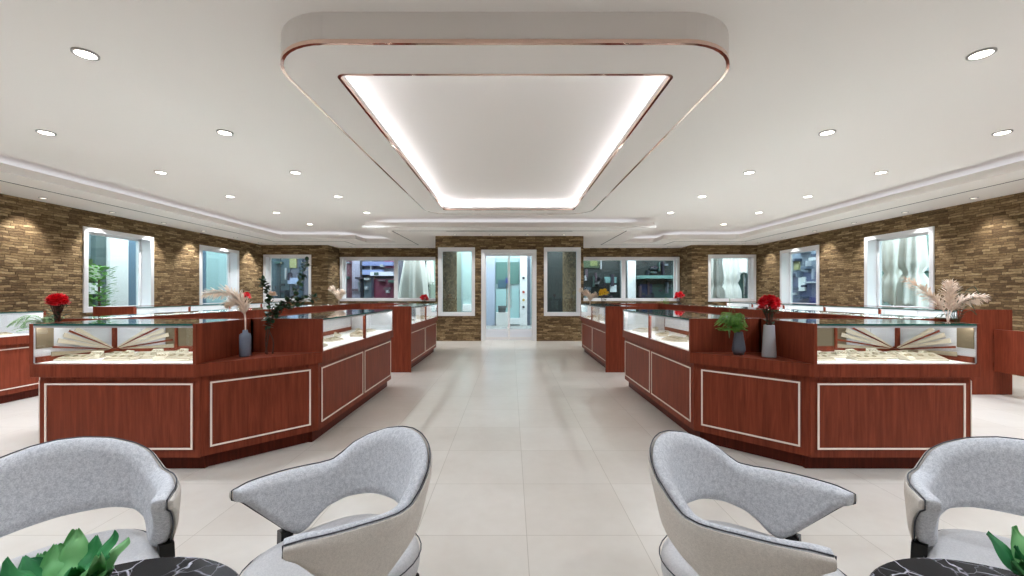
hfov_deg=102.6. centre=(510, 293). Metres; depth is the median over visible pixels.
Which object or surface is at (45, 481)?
barrel armchair
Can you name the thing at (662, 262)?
fixture
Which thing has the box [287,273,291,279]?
fixture
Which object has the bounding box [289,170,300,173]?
recessed light
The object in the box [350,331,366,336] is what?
tray
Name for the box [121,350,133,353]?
pad
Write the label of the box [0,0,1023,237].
ceiling
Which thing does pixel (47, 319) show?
potted fern
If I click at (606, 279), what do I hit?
poster
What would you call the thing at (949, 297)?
pampas grass
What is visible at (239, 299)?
pampas grass
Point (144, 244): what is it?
window
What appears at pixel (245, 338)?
vase
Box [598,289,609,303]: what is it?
flower bouquet
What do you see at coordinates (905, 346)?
display
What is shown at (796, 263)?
poster
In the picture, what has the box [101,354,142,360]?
tray
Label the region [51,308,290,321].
jewellery showcase
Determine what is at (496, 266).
shopfront
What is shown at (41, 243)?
wall
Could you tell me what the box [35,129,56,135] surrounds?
recessed light
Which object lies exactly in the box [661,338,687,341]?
tray
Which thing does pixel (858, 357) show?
tray
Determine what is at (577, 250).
window
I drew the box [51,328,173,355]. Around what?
display
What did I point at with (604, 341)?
jewellery showcase
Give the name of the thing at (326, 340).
tray
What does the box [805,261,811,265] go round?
fixture
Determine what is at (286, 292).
fixture
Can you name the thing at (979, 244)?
wall
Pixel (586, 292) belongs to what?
pampas grass
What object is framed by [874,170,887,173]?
recessed light
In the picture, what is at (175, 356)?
tray
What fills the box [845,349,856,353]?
pad
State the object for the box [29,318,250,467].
jewellery showcase
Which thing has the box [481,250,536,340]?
door
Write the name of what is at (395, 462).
barrel armchair
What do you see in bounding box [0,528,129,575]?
leafy plant
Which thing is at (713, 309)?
jewellery showcase
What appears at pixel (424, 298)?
flower bouquet
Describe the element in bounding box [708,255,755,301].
window
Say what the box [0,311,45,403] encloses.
jewellery showcase
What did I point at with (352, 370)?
jewellery showcase
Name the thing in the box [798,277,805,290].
poster
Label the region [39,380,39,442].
base cabinet
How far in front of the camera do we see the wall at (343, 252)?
13.20 m
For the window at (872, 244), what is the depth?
8.52 m
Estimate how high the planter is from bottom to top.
0.773 m
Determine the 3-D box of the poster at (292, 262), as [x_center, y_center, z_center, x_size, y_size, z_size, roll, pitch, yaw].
[-8.488,-1.210,15.990,0.273,0.390,0.060,0,0,0]
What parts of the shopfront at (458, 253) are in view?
display panel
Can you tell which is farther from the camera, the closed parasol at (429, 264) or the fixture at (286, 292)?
the fixture at (286, 292)
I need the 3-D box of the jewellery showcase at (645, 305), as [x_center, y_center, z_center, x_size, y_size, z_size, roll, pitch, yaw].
[2.583,0.699,8.838,1.115,1.003,0.577,0,0,0]
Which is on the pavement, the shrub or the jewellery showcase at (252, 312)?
the shrub
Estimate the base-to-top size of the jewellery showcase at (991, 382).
1.012 m
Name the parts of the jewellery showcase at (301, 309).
glass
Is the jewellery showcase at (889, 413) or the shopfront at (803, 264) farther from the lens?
the shopfront at (803, 264)
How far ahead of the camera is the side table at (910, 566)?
0.92 m
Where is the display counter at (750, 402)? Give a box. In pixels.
[690,352,813,465]
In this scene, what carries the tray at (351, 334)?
on the tray at (355, 333)
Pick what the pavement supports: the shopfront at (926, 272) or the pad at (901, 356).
the shopfront at (926, 272)
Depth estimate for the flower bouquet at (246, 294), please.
8.89 m
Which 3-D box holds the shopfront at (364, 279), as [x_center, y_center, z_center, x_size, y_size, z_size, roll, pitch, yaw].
[-7.390,-0.800,16.575,6.300,4.000,1.850,0,0,0]
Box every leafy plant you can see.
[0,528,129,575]
[986,525,1023,575]
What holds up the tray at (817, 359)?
on the tray at (820, 357)
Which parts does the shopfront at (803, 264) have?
display panel, display panel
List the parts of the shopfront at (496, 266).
sill, display panel, display panel, sill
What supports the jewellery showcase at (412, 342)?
on the floor
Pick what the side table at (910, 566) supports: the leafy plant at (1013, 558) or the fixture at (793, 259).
the leafy plant at (1013, 558)
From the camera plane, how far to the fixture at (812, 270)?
12.85 m
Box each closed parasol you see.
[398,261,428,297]
[426,261,433,297]
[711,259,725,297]
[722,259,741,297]
[739,259,747,297]
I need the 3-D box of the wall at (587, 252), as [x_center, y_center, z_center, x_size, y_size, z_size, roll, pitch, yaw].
[3.805,-0.260,13.350,3.910,2.920,0.300,0,0,0]
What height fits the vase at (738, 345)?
0.178 m
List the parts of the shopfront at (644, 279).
display panel, display panel, display panel, display panel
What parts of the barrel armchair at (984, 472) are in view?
leg, seat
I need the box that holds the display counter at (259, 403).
[196,352,321,465]
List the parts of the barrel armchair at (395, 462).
leg, seat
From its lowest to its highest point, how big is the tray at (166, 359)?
0.038 m
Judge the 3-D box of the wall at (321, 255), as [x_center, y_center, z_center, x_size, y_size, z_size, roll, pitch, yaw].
[-6.530,-0.260,12.550,1.980,2.920,0.300,0,0,0]
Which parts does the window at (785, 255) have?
sash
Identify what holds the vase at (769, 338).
on the display counter at (750, 402)
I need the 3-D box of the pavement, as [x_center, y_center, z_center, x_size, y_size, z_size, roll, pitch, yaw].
[-0.040,1.290,17.000,60.000,0.140,46.000,0,0,0]
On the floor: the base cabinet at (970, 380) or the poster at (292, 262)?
the base cabinet at (970, 380)
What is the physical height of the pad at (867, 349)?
0.049 m
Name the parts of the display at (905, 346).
blade, blade, blade, blade, blade, blade, blade, blade, blade, blade, blade, blade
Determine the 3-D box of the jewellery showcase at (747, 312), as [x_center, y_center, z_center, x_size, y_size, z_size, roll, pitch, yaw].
[3.373,0.699,4.610,0.577,1.003,2.580,0,0,0]
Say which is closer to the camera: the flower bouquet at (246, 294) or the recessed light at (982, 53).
the recessed light at (982, 53)
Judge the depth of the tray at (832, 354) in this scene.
3.00 m
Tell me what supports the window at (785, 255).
in the wall at (979, 244)
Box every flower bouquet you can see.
[43,293,71,321]
[243,292,251,301]
[420,294,429,303]
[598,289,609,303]
[673,291,684,303]
[756,294,781,324]
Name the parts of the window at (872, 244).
sash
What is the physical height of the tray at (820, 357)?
0.032 m
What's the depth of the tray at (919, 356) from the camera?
2.88 m
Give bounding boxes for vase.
[239,330,251,356]
[732,332,745,354]
[762,325,776,357]
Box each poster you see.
[289,259,296,267]
[590,261,596,265]
[604,277,616,282]
[610,285,616,291]
[794,261,799,269]
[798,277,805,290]
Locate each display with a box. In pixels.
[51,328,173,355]
[837,328,956,355]
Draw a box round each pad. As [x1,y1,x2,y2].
[90,351,103,358]
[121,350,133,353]
[152,352,168,360]
[177,348,188,351]
[334,332,341,336]
[835,350,847,357]
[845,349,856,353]
[866,348,878,350]
[898,352,916,360]
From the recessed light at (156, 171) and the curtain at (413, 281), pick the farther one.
the curtain at (413, 281)
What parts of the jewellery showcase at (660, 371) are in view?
metal trim, panel, post, rail, metal trim, panel, door, door rail, door, glass, panel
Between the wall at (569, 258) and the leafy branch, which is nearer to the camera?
the leafy branch
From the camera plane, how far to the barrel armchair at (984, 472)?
1.37 m
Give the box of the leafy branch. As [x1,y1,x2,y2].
[259,257,320,353]
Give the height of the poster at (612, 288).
0.273 m
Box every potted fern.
[6,315,64,331]
[714,312,747,332]
[727,299,734,337]
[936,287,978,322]
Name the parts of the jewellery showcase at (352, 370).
panel, glass, door, door rail, panel, metal trim, door, rail, post, panel, metal trim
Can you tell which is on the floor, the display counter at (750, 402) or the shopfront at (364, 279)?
the display counter at (750, 402)
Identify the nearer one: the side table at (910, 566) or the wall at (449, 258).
the side table at (910, 566)
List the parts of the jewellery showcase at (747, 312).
panel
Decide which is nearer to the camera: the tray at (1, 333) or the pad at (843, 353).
the pad at (843, 353)
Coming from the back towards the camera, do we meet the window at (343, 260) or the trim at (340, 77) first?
the window at (343, 260)
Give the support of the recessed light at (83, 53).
in the ceiling
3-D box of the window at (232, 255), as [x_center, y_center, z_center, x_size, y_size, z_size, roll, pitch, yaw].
[-7.638,-0.430,10.600,0.285,1.520,1.420,0,0,0]
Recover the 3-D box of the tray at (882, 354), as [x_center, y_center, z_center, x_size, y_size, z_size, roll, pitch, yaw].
[2.645,0.443,2.980,0.260,0.042,0.130,0,0,-11]
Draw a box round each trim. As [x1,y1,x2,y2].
[0,160,1023,247]
[280,39,729,213]
[338,74,672,209]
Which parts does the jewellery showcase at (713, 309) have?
glass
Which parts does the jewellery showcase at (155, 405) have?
panel, door rail, rail, post, metal trim, panel, door, glass, door, door rail, post, door, panel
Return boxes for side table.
[110,557,239,575]
[869,558,1017,575]
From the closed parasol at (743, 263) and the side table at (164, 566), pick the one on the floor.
the side table at (164, 566)
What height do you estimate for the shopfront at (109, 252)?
4.000 m
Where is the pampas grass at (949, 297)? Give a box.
[900,276,990,321]
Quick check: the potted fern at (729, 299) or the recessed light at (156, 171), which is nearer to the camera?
the potted fern at (729, 299)
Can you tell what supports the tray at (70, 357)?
in the jewellery showcase at (155, 405)
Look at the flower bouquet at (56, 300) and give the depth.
3.18 m
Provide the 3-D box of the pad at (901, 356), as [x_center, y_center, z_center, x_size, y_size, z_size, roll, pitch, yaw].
[2.785,0.439,2.880,0.070,0.049,0.070,0,0,-17]
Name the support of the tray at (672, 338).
on the jewellery showcase at (660, 371)
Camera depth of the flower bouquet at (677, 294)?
8.66 m
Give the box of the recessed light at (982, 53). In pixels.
[966,47,996,60]
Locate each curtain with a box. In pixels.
[882,239,902,305]
[896,235,928,306]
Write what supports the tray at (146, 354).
in the jewellery showcase at (155, 405)
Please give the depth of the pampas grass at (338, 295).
8.68 m
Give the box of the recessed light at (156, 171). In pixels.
[154,170,167,173]
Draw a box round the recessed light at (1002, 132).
[991,129,1012,135]
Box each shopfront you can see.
[89,235,135,306]
[203,251,226,302]
[272,259,403,297]
[425,252,460,311]
[461,252,531,325]
[547,252,747,311]
[792,251,815,302]
[882,235,928,305]
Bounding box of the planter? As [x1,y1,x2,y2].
[496,306,507,325]
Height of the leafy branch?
0.766 m
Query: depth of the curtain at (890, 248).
9.27 m
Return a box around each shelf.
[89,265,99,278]
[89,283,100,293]
[288,278,298,283]
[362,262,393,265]
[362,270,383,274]
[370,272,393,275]
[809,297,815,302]
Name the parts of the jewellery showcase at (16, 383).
panel, metal trim, glass, rail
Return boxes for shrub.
[89,264,118,306]
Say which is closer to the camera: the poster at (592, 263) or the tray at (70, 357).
the tray at (70, 357)
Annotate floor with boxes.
[0,340,1023,575]
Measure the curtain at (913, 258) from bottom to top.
2.980 m
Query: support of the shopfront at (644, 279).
on the pavement
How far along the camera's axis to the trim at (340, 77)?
3.22 m
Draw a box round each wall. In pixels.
[0,194,261,317]
[262,245,331,305]
[332,246,338,303]
[339,248,434,303]
[435,236,582,340]
[443,252,456,311]
[563,252,575,311]
[583,248,680,303]
[681,246,686,303]
[687,245,756,305]
[757,192,1023,376]
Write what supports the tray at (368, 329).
in the jewellery showcase at (352, 370)
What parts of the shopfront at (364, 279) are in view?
display panel, display panel, display panel, display panel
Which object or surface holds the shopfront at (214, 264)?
on the pavement
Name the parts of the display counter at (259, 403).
panel, metal trim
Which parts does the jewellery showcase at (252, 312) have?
panel, glass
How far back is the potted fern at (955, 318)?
3.25 m
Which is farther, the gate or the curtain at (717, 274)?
the curtain at (717, 274)
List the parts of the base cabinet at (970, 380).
panel, metal trim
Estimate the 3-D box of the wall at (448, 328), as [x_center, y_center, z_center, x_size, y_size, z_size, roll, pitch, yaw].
[-0.040,-0.260,10.545,3.780,2.920,0.150,0,0,0]
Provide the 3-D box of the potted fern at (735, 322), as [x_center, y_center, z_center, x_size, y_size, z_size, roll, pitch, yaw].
[1.703,0.241,3.176,0.234,0.203,0.231,0,0,15]
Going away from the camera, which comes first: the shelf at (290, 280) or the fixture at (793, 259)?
the fixture at (793, 259)
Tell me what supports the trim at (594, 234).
attached to the wall at (448, 328)
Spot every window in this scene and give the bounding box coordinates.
[83,226,153,312]
[199,245,238,303]
[263,255,310,301]
[340,257,434,300]
[438,247,474,315]
[544,247,580,315]
[583,257,679,300]
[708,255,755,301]
[780,245,818,303]
[864,226,934,307]
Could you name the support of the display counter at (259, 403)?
on the floor
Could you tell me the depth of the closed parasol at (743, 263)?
15.14 m
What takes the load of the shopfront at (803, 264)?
on the pavement
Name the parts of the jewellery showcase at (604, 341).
panel, metal trim, panel, glass, tall panel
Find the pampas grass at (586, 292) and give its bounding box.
[579,288,597,302]
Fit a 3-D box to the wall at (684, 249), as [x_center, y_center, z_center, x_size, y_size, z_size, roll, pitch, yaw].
[5.610,-0.260,12.950,0.300,2.920,0.500,0,0,0]
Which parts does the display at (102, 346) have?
blade, blade, blade, blade, blade, blade, blade, blade, blade, blade, blade, blade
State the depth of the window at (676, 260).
13.38 m
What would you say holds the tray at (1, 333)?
in the jewellery showcase at (16, 383)
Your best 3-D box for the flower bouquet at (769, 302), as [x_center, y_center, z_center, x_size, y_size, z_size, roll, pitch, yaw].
[1.922,0.157,3.046,0.180,0.308,0.176,0,0,0]
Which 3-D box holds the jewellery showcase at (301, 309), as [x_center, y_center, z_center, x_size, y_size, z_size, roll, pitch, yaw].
[-3.454,0.699,7.225,0.577,1.003,2.650,0,0,0]
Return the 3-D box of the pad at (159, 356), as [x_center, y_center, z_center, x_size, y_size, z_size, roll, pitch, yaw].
[-2.460,0.439,2.880,0.070,0.049,0.070,0,0,-17]
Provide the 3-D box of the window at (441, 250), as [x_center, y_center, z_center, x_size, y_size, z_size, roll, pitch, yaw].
[-1.390,-0.315,10.533,0.940,1.750,0.175,0,0,0]
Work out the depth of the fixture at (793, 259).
13.43 m
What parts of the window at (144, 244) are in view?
sash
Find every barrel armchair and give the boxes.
[0,436,180,570]
[229,426,431,575]
[648,430,856,575]
[904,436,1023,570]
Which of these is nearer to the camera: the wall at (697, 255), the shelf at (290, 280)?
the wall at (697, 255)
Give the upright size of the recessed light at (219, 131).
0.012 m
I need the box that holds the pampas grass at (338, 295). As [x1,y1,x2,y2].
[328,285,345,301]
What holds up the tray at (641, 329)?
on the jewellery showcase at (660, 371)
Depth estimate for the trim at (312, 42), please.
2.50 m
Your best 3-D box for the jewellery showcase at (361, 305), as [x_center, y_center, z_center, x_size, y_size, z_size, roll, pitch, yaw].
[-2.663,0.699,8.838,1.115,1.003,0.577,0,0,0]
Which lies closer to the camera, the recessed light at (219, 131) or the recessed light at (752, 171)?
the recessed light at (219, 131)
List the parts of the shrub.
stem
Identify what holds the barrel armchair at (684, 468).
on the floor
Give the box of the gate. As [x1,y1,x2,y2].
[993,329,1023,375]
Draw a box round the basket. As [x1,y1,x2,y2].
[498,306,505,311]
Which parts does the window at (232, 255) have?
sash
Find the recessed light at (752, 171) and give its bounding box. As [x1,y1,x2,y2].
[743,170,754,173]
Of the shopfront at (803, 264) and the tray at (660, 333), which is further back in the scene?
the shopfront at (803, 264)
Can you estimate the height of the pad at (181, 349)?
0.049 m
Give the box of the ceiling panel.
[281,12,728,213]
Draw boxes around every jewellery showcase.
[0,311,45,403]
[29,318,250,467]
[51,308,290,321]
[93,302,286,315]
[251,309,392,441]
[258,303,358,314]
[359,303,415,308]
[373,303,437,371]
[581,303,642,371]
[603,303,661,308]
[623,309,760,438]
[659,303,757,313]
[725,308,962,321]
[726,302,1011,394]
[761,318,980,467]
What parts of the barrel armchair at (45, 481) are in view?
seat, leg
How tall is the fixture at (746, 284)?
0.455 m
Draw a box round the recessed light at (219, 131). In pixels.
[216,129,232,135]
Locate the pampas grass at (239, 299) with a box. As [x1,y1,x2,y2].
[200,284,252,329]
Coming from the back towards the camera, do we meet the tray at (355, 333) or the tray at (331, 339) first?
the tray at (355, 333)
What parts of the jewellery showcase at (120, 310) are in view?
tall panel, door, door, door, glass, rail, door, door, door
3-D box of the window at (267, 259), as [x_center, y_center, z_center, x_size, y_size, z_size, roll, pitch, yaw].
[-6.760,-0.480,12.518,1.440,1.420,0.285,0,0,0]
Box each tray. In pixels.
[0,332,13,335]
[53,354,95,360]
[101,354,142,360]
[104,351,134,356]
[135,351,178,358]
[164,352,192,360]
[164,358,192,360]
[324,337,343,341]
[324,339,343,341]
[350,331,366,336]
[350,333,366,336]
[362,328,375,331]
[632,327,647,331]
[655,332,667,336]
[661,335,687,341]
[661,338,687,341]
[817,354,835,360]
[817,359,835,360]
[824,352,843,357]
[847,354,886,360]
[851,351,897,358]
[887,350,912,354]
[893,352,949,360]
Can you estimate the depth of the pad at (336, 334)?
4.45 m
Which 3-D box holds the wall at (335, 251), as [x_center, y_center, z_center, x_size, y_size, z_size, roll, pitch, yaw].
[-5.690,-0.260,12.950,0.300,2.920,0.500,0,0,0]
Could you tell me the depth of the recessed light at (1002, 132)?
4.34 m
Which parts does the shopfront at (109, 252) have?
display panel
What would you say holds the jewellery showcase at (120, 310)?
on the floor
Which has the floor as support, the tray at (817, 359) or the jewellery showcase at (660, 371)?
the jewellery showcase at (660, 371)
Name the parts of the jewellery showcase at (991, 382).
door, door, door, door, rail, glass, door, door, door, tall panel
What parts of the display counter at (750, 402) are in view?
metal trim, panel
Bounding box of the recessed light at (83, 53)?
[70,47,99,60]
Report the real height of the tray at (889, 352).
0.032 m
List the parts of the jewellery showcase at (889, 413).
panel, door, post, door rail, door, glass, door, panel, metal trim, rail, post, door rail, panel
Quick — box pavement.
[486,325,531,328]
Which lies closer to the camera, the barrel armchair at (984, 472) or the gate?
the barrel armchair at (984, 472)
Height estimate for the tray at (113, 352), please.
0.032 m
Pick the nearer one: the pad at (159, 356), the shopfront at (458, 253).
the pad at (159, 356)
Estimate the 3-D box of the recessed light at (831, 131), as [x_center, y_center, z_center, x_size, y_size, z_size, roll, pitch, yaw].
[3.360,-1.714,4.357,0.150,0.012,0.150,0,0,0]
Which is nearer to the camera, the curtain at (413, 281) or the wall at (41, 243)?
the wall at (41, 243)
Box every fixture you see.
[284,290,288,297]
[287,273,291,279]
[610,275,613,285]
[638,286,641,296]
[661,261,663,274]
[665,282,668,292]
[745,283,747,294]
[792,258,801,261]
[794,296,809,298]
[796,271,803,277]
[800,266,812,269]
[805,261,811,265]
[811,269,814,278]
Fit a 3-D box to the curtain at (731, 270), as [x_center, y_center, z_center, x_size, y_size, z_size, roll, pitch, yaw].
[7.841,-0.370,14.600,0.633,3.180,0.627,0,0,0]
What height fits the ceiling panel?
0.190 m
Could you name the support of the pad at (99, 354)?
in the jewellery showcase at (155, 405)
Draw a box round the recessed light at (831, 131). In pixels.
[818,129,835,135]
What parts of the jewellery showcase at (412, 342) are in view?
tall panel, glass, panel, metal trim, panel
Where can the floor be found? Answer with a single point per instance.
(540, 467)

